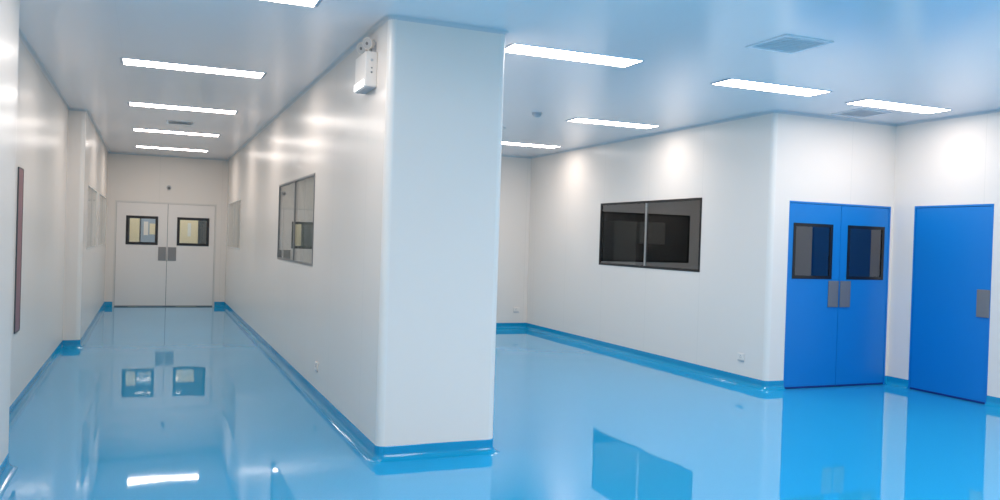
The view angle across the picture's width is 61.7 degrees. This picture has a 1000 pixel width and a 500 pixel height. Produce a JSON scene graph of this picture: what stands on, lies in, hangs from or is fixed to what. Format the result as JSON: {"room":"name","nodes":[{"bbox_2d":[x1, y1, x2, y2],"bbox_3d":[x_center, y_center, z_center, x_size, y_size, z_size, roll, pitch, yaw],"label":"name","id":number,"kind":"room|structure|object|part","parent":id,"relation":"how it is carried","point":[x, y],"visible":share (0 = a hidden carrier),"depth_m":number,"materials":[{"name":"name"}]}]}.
{"room":"clean room","nodes":[
{"label":"clean room","id":0,"kind":"room"},
{"bbox_2d":[0,0,19,464],"bbox_3d":[-1.263,-0.044,0.951,0.050,3.000,9.131,2,1,-23],"label":"wall","id":1,"kind":"structure","parent":0,"point":[9,9],"depth_m":4.91,"materials":[{"name":"white paint"}]},
{"bbox_2d":[8,10,19,441],"bbox_3d":[-3.035,-0.143,5.184,0.050,3.000,0.050,2,1,-23],"label":"trim","id":2,"kind":"structure","parent":1,"relation":"attached to","point":[19,10],"depth_m":5.17,"materials":[{"name":"white metal"}]},
{"bbox_2d":[9,38,68,406],"bbox_3d":[-4.341,-0.210,7.793,0.050,3.000,5.772,2,1,-23],"label":"wall","id":3,"kind":"structure","parent":0,"point":[42,116],"depth_m":7.92,"materials":[{"name":"white paint"}]},
{"bbox_2d":[14,167,23,333],"bbox_3d":[-3.868,0.000,6.730,0.010,1.320,0.270,2,1,-23],"label":"wall panel","id":4,"kind":"object","parent":3,"relation":"attached to","point":[20,180],"visible":1,"depth_m":6.70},
{"bbox_2d":[63,110,80,339],"bbox_3d":[-5.375,-0.271,10.515,0.144,3.000,0.050,2,1,-23],"label":"wall","id":5,"kind":"structure","parent":0,"point":[74,117],"depth_m":10.49,"materials":[{"name":"white paint"}]},
{"bbox_2d":[80,113,107,338],"bbox_3d":[-6.475,-0.334,13.392,0.050,3.000,6.109,2,1,-23],"label":"wall","id":6,"kind":"structure","parent":0,"point":[96,154],"depth_m":12.48,"materials":[{"name":"white paint"}]},
{"bbox_2d":[75,111,85,339],"bbox_3d":[-5.286,-0.268,10.552,0.050,3.000,0.050,2,1,-23],"label":"trim","id":7,"kind":"structure","parent":6,"relation":"attached to","point":[83,114],"depth_m":10.54,"materials":[{"name":"white metal"}]},
{"bbox_2d":[86,184,96,248],"bbox_3d":[-5.942,-0.469,12.140,0.054,0.872,2.000,2,1,-23],"label":"window","id":8,"kind":"structure","parent":6,"relation":"in","point":[92,193],"depth_m":12.13,"materials":[{"name":"white"}]},
{"bbox_3d":[-5.737,-0.458,11.686,0.006,0.832,0.964,2,1,-23],"label":"pane","id":9,"kind":"part","parent":8,"relation":"part of","materials":[{"name":"clear glass"}]},
{"bbox_3d":[-6.121,-0.479,12.605,0.006,0.832,0.964,2,1,-23],"label":"pane","id":10,"kind":"part","parent":8,"relation":"part of","materials":[{"name":"clear glass"}]},
{"bbox_2d":[98,193,105,245],"bbox_3d":[-7.071,-0.532,14.838,0.054,0.872,2.050,2,1,-23],"label":"window","id":11,"kind":"structure","parent":6,"relation":"in","point":[102,209],"depth_m":14.83,"materials":[{"name":"white"}]},
{"bbox_3d":[-6.861,-0.520,14.372,0.006,0.832,0.989,2,1,-23],"label":"pane","id":12,"kind":"part","parent":11,"relation":"part of","materials":[{"name":"clear glass"}]},
{"bbox_3d":[-7.255,-0.542,15.314,0.006,0.832,0.989,2,1,-23],"label":"pane","id":13,"kind":"part","parent":11,"relation":"part of","materials":[{"name":"clear glass"}]},
{"bbox_2d":[114,202,202,294],"bbox_3d":[-7.579,-0.430,19.398,5.400,3.000,0.050,2,1,-23],"label":"wall","id":14,"kind":"structure","parent":0,"point":[131,202],"depth_m":19.10,"materials":[{"name":"grey paint"}]},
{"bbox_2d":[104,153,227,301],"bbox_3d":[-6.615,-0.372,16.672,2.324,3.000,0.050,2,1,-23],"label":"wall","id":15,"kind":"structure","parent":0,"point":[130,177],"depth_m":16.64,"materials":[{"name":"white paint"}]},
{"bbox_2d":[112,200,216,306],"bbox_3d":[-6.654,0.090,16.660,1.882,2.075,0.062,2,1,-23],"label":"door","id":16,"kind":"structure","parent":15,"relation":"in","point":[140,278],"depth_m":16.63,"materials":[{"name":"white metal"}]},
{"bbox_3d":[-7.050,-0.389,16.485,0.582,0.566,0.050,2,1,-23],"label":"vision frame","id":17,"kind":"part","parent":16,"relation":"part of","materials":[{"name":"black metal"}]},
{"bbox_3d":[-6.707,0.074,16.611,0.144,0.268,0.014,2,1,-23],"label":"push plate","id":18,"kind":"part","parent":16,"relation":"part of","materials":[{"name":"silver metal"}]},
{"bbox_3d":[-6.538,0.079,16.682,0.155,0.268,0.014,2,1,-23],"label":"push plate","id":19,"kind":"part","parent":16,"relation":"part of","materials":[{"name":"silver metal"}]},
{"bbox_3d":[-6.178,-0.365,16.851,0.607,0.566,0.050,2,1,-23],"label":"vision frame","id":20,"kind":"part","parent":16,"relation":"part of","materials":[{"name":"black metal"}]},
{"bbox_2d":[282,178,313,262],"bbox_3d":[-2.056,-0.169,10.813,0.050,3.000,10.462,2,1,-23],"label":"wall","id":21,"kind":"structure","parent":0,"point":[286,212],"depth_m":13.64,"materials":[{"name":"grey paint"}]},
{"bbox_2d":[225,21,387,443],"bbox_3d":[-3.169,-0.210,11.382,0.050,3.000,12.374,2,1,-23],"label":"wall","id":22,"kind":"structure","parent":0,"point":[326,312],"depth_m":7.44,"materials":[{"name":"white paint"}]},
{"bbox_2d":[227,199,240,248],"bbox_3d":[-4.943,-0.473,15.621,0.054,0.872,2.450,2,1,-23],"label":"window","id":23,"kind":"structure","parent":22,"relation":"in","point":[234,208],"depth_m":15.56,"materials":[{"name":"white glass"}]},
{"bbox_3d":[-5.192,-0.486,16.179,0.006,0.832,1.189,2,1,-23],"label":"pane","id":24,"kind":"part","parent":23,"relation":"part of","materials":[{"name":"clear glass"}]},
{"bbox_3d":[-4.721,-0.460,15.053,0.006,0.832,1.189,2,1,-23],"label":"pane","id":25,"kind":"part","parent":23,"relation":"part of","materials":[{"name":"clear glass"}]},
{"bbox_2d":[277,173,314,265],"bbox_3d":[-2.221,-0.316,9.117,0.054,0.895,2.380,2,1,-23],"label":"window","id":26,"kind":"structure","parent":22,"relation":"in","point":[285,194],"depth_m":9.10,"materials":[{"name":"grey"}]},
{"bbox_2d":[315,361,317,371],"bbox_3d":[-1.686,1.071,7.679,0.014,0.089,0.110,2,1,-23],"label":"power socket","id":27,"kind":"object","parent":22,"relation":"attached to","point":[316,363],"visible":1,"depth_m":7.64,"materials":[{"name":"beige plastic"}]},
{"bbox_2d":[354,37,377,93],"bbox_3d":[-0.965,-1.323,6.015,0.092,0.355,0.324,2,1,-23],"label":"emergency light","id":28,"kind":"object","parent":22,"relation":"attached to","point":[366,64],"visible":1,"depth_m":5.89,"materials":[{"name":"beige plastic"}]},
{"bbox_3d":[-0.968,-1.149,6.020,0.072,0.007,0.304,2,1,-23],"label":"underside panel","id":29,"kind":"part","parent":28,"relation":"part of","materials":[{"name":"grey plastic"}]},
{"bbox_2d":[375,19,396,445],"bbox_3d":[-0.771,-0.076,5.654,0.050,3.000,0.050,2,1,-23],"label":"trim","id":30,"kind":"structure","parent":22,"relation":"attached to","point":[392,24],"depth_m":5.64,"materials":[{"name":"white metal"}]},
{"bbox_2d":[384,20,500,445],"bbox_3d":[-0.399,-0.066,5.810,0.757,3.000,0.050,2,1,-23],"label":"wall","id":31,"kind":"structure","parent":0,"point":[446,108],"depth_m":5.78,"materials":[{"name":"white paint"}]},
{"bbox_2d":[488,34,504,438],"bbox_3d":[-0.027,-0.056,5.965,0.050,3.000,0.050,2,1,-23],"label":"trim","id":32,"kind":"structure","parent":31,"relation":"attached to","point":[502,48],"depth_m":5.94,"materials":[{"name":"white metal"}]},
{"bbox_2d":[1,296,999,499],"bbox_3d":[0.370,1.469,9.758,12.900,0.100,24.150,2,1,-23],"label":"floor","id":33,"kind":"structure","parent":0,"point":[165,402],"depth_m":6.58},
{"bbox_2d":[129,218,139,241],"bbox_3d":[-8.133,0.121,18.601,0.200,1.880,0.418,2,1,-23],"label":"tall cabinet","id":34,"kind":"object","parent":33,"relation":"on","point":[134,234],"visible":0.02,"depth_m":18.40,"materials":[{"name":"beige"}]},
{"bbox_2d":[140,219,154,241],"bbox_3d":[-7.787,0.131,18.744,0.500,1.880,0.421,2,1,-23],"label":"storage cabinet","id":35,"kind":"object","parent":33,"relation":"on","point":[147,225],"visible":0.16,"depth_m":18.51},
{"bbox_3d":[-7.820,-0.478,18.489,0.090,0.300,0.002,2,1,-23],"label":"door glass","id":36,"kind":"part","parent":35,"relation":"part of","materials":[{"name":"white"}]},
{"bbox_2d":[179,220,197,242],"bbox_3d":[-7.116,0.149,19.033,0.420,1.880,0.406,2,1,-23],"label":"tall cabinet","id":37,"kind":"object","parent":33,"relation":"on","point":[188,228],"visible":0.11,"depth_m":18.85,"materials":[{"name":"beige"}]},
{"bbox_2d":[198,221,214,266],"bbox_3d":[-6.662,0.161,19.217,0.540,1.880,0.418,2,1,-23],"label":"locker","id":38,"kind":"object","parent":33,"relation":"on","point":[201,224],"visible":0.02,"depth_m":18.95,"materials":[{"name":"grey glass"}]},
{"bbox_2d":[19,0,999,158],"bbox_3d":[0.468,-1.629,9.727,12.900,0.100,24.150,2,1,-23],"label":"ceiling","id":39,"kind":"structure","parent":0,"point":[932,53],"depth_m":6.76,"materials":[{"name":"white paint"}]},
{"bbox_2d":[135,145,208,151],"bbox_3d":[-5.928,-1.832,15.150,1.242,0.007,0.300,2,1,-23],"label":"recessed light","id":40,"kind":"object","parent":39,"relation":"in","point":[135,145],"visible":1,"depth_m":15.12,"materials":[{"name":"white plastic"}]},
{"bbox_2d":[132,128,220,136],"bbox_3d":[-4.878,-1.774,12.642,1.242,0.007,0.300,2,1,-23],"label":"recessed light","id":41,"kind":"object","parent":39,"relation":"in","point":[134,129],"visible":1,"depth_m":12.60,"materials":[{"name":"white plastic"}]},
{"bbox_2d":[166,120,193,125],"bbox_3d":[-4.398,-1.748,11.510,0.344,0.006,0.344,2,1,-23],"label":"ceiling vent","id":42,"kind":"object","parent":39,"relation":"in","point":[168,121],"visible":1,"depth_m":11.50,"materials":[{"name":"white metal"}]},
{"bbox_2d":[127,101,237,113],"bbox_3d":[-3.824,-1.715,10.124,1.242,0.007,0.300,2,1,-23],"label":"recessed light","id":43,"kind":"object","parent":39,"relation":"in","point":[128,102],"visible":1,"depth_m":10.09,"materials":[{"name":"white plastic"}]},
{"bbox_2d":[120,57,266,77],"bbox_3d":[-2.785,-1.657,7.644,1.242,0.007,0.300,2,1,-23],"label":"recessed light","id":44,"kind":"object","parent":39,"relation":"in","point":[127,61],"visible":1,"depth_m":7.61,"materials":[{"name":"white plastic"}]},
{"bbox_2d":[266,0,321,6],"bbox_3d":[-1.711,-1.598,5.091,1.242,0.007,0.300,2,1,-23],"label":"recessed light","id":45,"kind":"object","parent":39,"relation":"in","point":[312,3],"visible":1,"depth_m":5.35,"materials":[{"name":"white plastic"}]},
{"bbox_2d":[502,141,561,147],"bbox_3d":[0.359,-1.610,12.778,1.170,0.007,0.300,2,1,-23],"label":"recessed light","id":46,"kind":"object","parent":39,"relation":"in","point":[503,142],"visible":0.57,"depth_m":12.79,"materials":[{"name":"white plastic"}]},
{"bbox_2d":[532,112,541,117],"bbox_3d":[0.426,-1.554,9.652,0.124,0.051,0.124,2,1,-23],"label":"smoke detector","id":47,"kind":"object","parent":39,"relation":"attached to","point":[535,114],"visible":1,"depth_m":9.61,"materials":[{"name":"grey plastic"}]},
{"bbox_2d":[505,43,644,66],"bbox_3d":[0.575,-1.541,6.646,1.170,0.007,0.300,2,1,-23],"label":"recessed light","id":48,"kind":"object","parent":39,"relation":"in","point":[517,48],"visible":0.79,"depth_m":6.62,"materials":[{"name":"white plastic"}]},
{"bbox_2d":[566,118,658,128],"bbox_3d":[1.391,-1.552,10.262,1.170,0.007,0.300,2,1,-23],"label":"recessed light","id":49,"kind":"object","parent":39,"relation":"in","point":[583,120],"visible":1,"depth_m":10.23,"materials":[{"name":"white plastic"}]},
{"bbox_2d":[710,78,831,95],"bbox_3d":[2.500,-1.491,7.691,1.170,0.007,0.300,2,1,-23],"label":"recessed light","id":50,"kind":"object","parent":39,"relation":"in","point":[732,82],"visible":1,"depth_m":7.66,"materials":[{"name":"white plastic"}]},
{"bbox_2d":[745,34,833,53],"bbox_3d":[2.090,-1.487,6.056,0.430,0.008,0.430,2,1,-23],"label":"ceiling vent","id":51,"kind":"object","parent":39,"relation":"in","point":[786,43],"visible":1,"depth_m":6.04,"materials":[{"name":"white"}]},
{"bbox_2d":[831,108,892,117],"bbox_3d":[3.861,-1.460,8.945,0.430,0.008,0.430,2,1,-23],"label":"ceiling vent","id":52,"kind":"object","parent":39,"relation":"in","point":[859,113],"visible":1,"depth_m":8.94,"materials":[{"name":"white"}]},
{"bbox_2d":[846,99,952,113],"bbox_3d":[4.039,-1.450,8.467,1.170,0.007,0.300,2,1,-23],"label":"recessed light","id":53,"kind":"object","parent":39,"relation":"in","point":[865,102],"visible":1,"depth_m":8.43,"materials":[{"name":"white plastic"}]},
{"bbox_2d":[496,156,531,322],"bbox_3d":[-1.268,-0.176,13.949,3.827,3.000,0.050,2,1,-23],"label":"wall","id":54,"kind":"structure","parent":0,"point":[515,187],"depth_m":14.55,"materials":[{"name":"white paint"}]},
{"bbox_2d":[513,307,518,312],"bbox_3d":[0.281,1.045,14.591,0.110,0.089,0.014,2,1,-23],"label":"power socket","id":55,"kind":"object","parent":54,"relation":"attached to","point":[515,309],"visible":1,"depth_m":14.58,"materials":[{"name":"beige plastic"}]},
{"bbox_2d":[526,114,770,379],"bbox_3d":[1.702,-0.061,11.873,0.050,3.000,6.177,2,1,-23],"label":"wall","id":56,"kind":"structure","parent":0,"point":[711,315],"depth_m":10.79,"materials":[{"name":"white paint"}]},
{"bbox_2d":[0,302,999,499],"bbox_3d":[0.306,1.384,8.137,8.864,0.098,21.112,2,1,-23],"label":"baseboard","id":57,"kind":"structure","parent":56,"relation":"attached to","point":[369,450],"depth_m":8.20,"materials":[{"name":"blue plastic"}]},
{"bbox_2d":[19,14,999,160],"bbox_3d":[0.398,-1.551,8.107,8.864,0.028,21.112,2,1,-23],"label":"trim","id":58,"kind":"structure","parent":56,"relation":"attached to","point":[384,19],"depth_m":9.06,"materials":[{"name":"grey metal"}]},
{"bbox_2d":[599,198,701,271],"bbox_3d":[1.970,-0.208,11.233,0.054,0.901,2.453,2,1,-23],"label":"window","id":59,"kind":"structure","parent":56,"relation":"in","point":[654,234],"depth_m":11.06,"materials":[{"name":"black glass"}]},
{"bbox_3d":[1.723,-0.221,11.787,0.006,0.841,1.180,2,1,-23],"label":"pane","id":60,"kind":"part","parent":59,"relation":"part of","materials":[{"name":"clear glass"}]},
{"bbox_3d":[2.191,-0.195,10.669,0.006,0.841,1.180,2,1,-23],"label":"pane","id":61,"kind":"part","parent":59,"relation":"part of","materials":[{"name":"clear glass"}]},
{"bbox_2d":[737,353,743,361],"bbox_3d":[2.690,1.198,9.352,0.014,0.089,0.110,2,1,-23],"label":"power socket","id":62,"kind":"object","parent":56,"relation":"attached to","point":[740,356],"visible":1,"depth_m":9.35,"materials":[{"name":"beige plastic"}]},
{"bbox_2d":[762,113,777,380],"bbox_3d":[2.904,0.006,9.002,0.050,3.000,0.050,2,1,-23],"label":"trim","id":63,"kind":"structure","parent":56,"relation":"attached to","point":[774,116],"depth_m":8.99,"materials":[{"name":"white metal"}]},
{"bbox_2d":[769,113,895,380],"bbox_3d":[3.739,0.028,9.352,1.762,3.000,0.050,2,1,-23],"label":"wall","id":64,"kind":"structure","parent":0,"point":[822,160],"depth_m":9.22,"materials":[{"name":"white paint"}]},
{"bbox_2d":[783,201,890,388],"bbox_3d":[3.775,0.506,9.371,1.475,2.047,0.062,2,1,-23],"label":"door","id":65,"kind":"structure","parent":64,"relation":"attached to","point":[838,263],"depth_m":9.34,"materials":[{"name":"blue metal"}]},
{"bbox_3d":[3.428,0.013,9.217,0.557,0.607,0.050,2,1,-23],"label":"vision frame","id":66,"kind":"part","parent":65,"relation":"part of","materials":[{"name":"black metal"}]},
{"bbox_3d":[3.433,0.014,9.206,0.487,0.537,0.006,2,1,-23],"label":"pane","id":67,"kind":"part","parent":65,"relation":"part of","materials":[{"name":"blue glass"}]},
{"bbox_3d":[3.708,0.490,9.317,0.140,0.292,0.014,2,1,-23],"label":"push plate","id":68,"kind":"part","parent":65,"relation":"part of","materials":[{"name":"silver metal"}]},
{"bbox_3d":[3.867,0.494,9.384,0.146,0.292,0.014,2,1,-23],"label":"push plate","id":69,"kind":"part","parent":65,"relation":"part of","materials":[{"name":"silver metal"}]},
{"bbox_3d":[4.139,0.033,9.515,0.550,0.607,0.050,2,1,-23],"label":"vision frame","id":70,"kind":"part","parent":65,"relation":"part of","materials":[{"name":"black"}]},
{"bbox_3d":[4.144,0.033,9.504,0.480,0.537,0.006,2,1,-23],"label":"pane","id":71,"kind":"part","parent":65,"relation":"part of","materials":[{"name":"blue glass"}]},
{"bbox_2d":[887,112,999,397],"bbox_3d":[6.537,0.162,4.885,0.050,3.000,10.355,2,1,-23],"label":"wall","id":72,"kind":"structure","parent":0,"point":[956,161],"depth_m":9.10,"materials":[{"name":"white paint"}]},
{"bbox_2d":[885,376,907,388],"bbox_3d":[4.501,1.502,9.518,0.055,0.098,0.295,2,1,-23],"label":"baseboard","id":73,"kind":"structure","parent":72,"relation":"attached to","point":[891,381],"depth_m":9.52,"materials":[{"name":"blue plastic"}]},
{"bbox_2d":[908,204,993,403],"bbox_3d":[4.816,0.543,8.950,0.062,2.047,0.953,2,1,-23],"label":"door","id":74,"kind":"structure","parent":72,"relation":"in","point":[953,244],"depth_m":8.91,"materials":[{"name":"blue metal"}]},
{"bbox_3d":[4.948,0.549,8.572,0.014,0.283,0.143,2,1,-23],"label":"push plate","id":75,"kind":"part","parent":74,"relation":"part of","materials":[{"name":"silver metal"}]}
]}

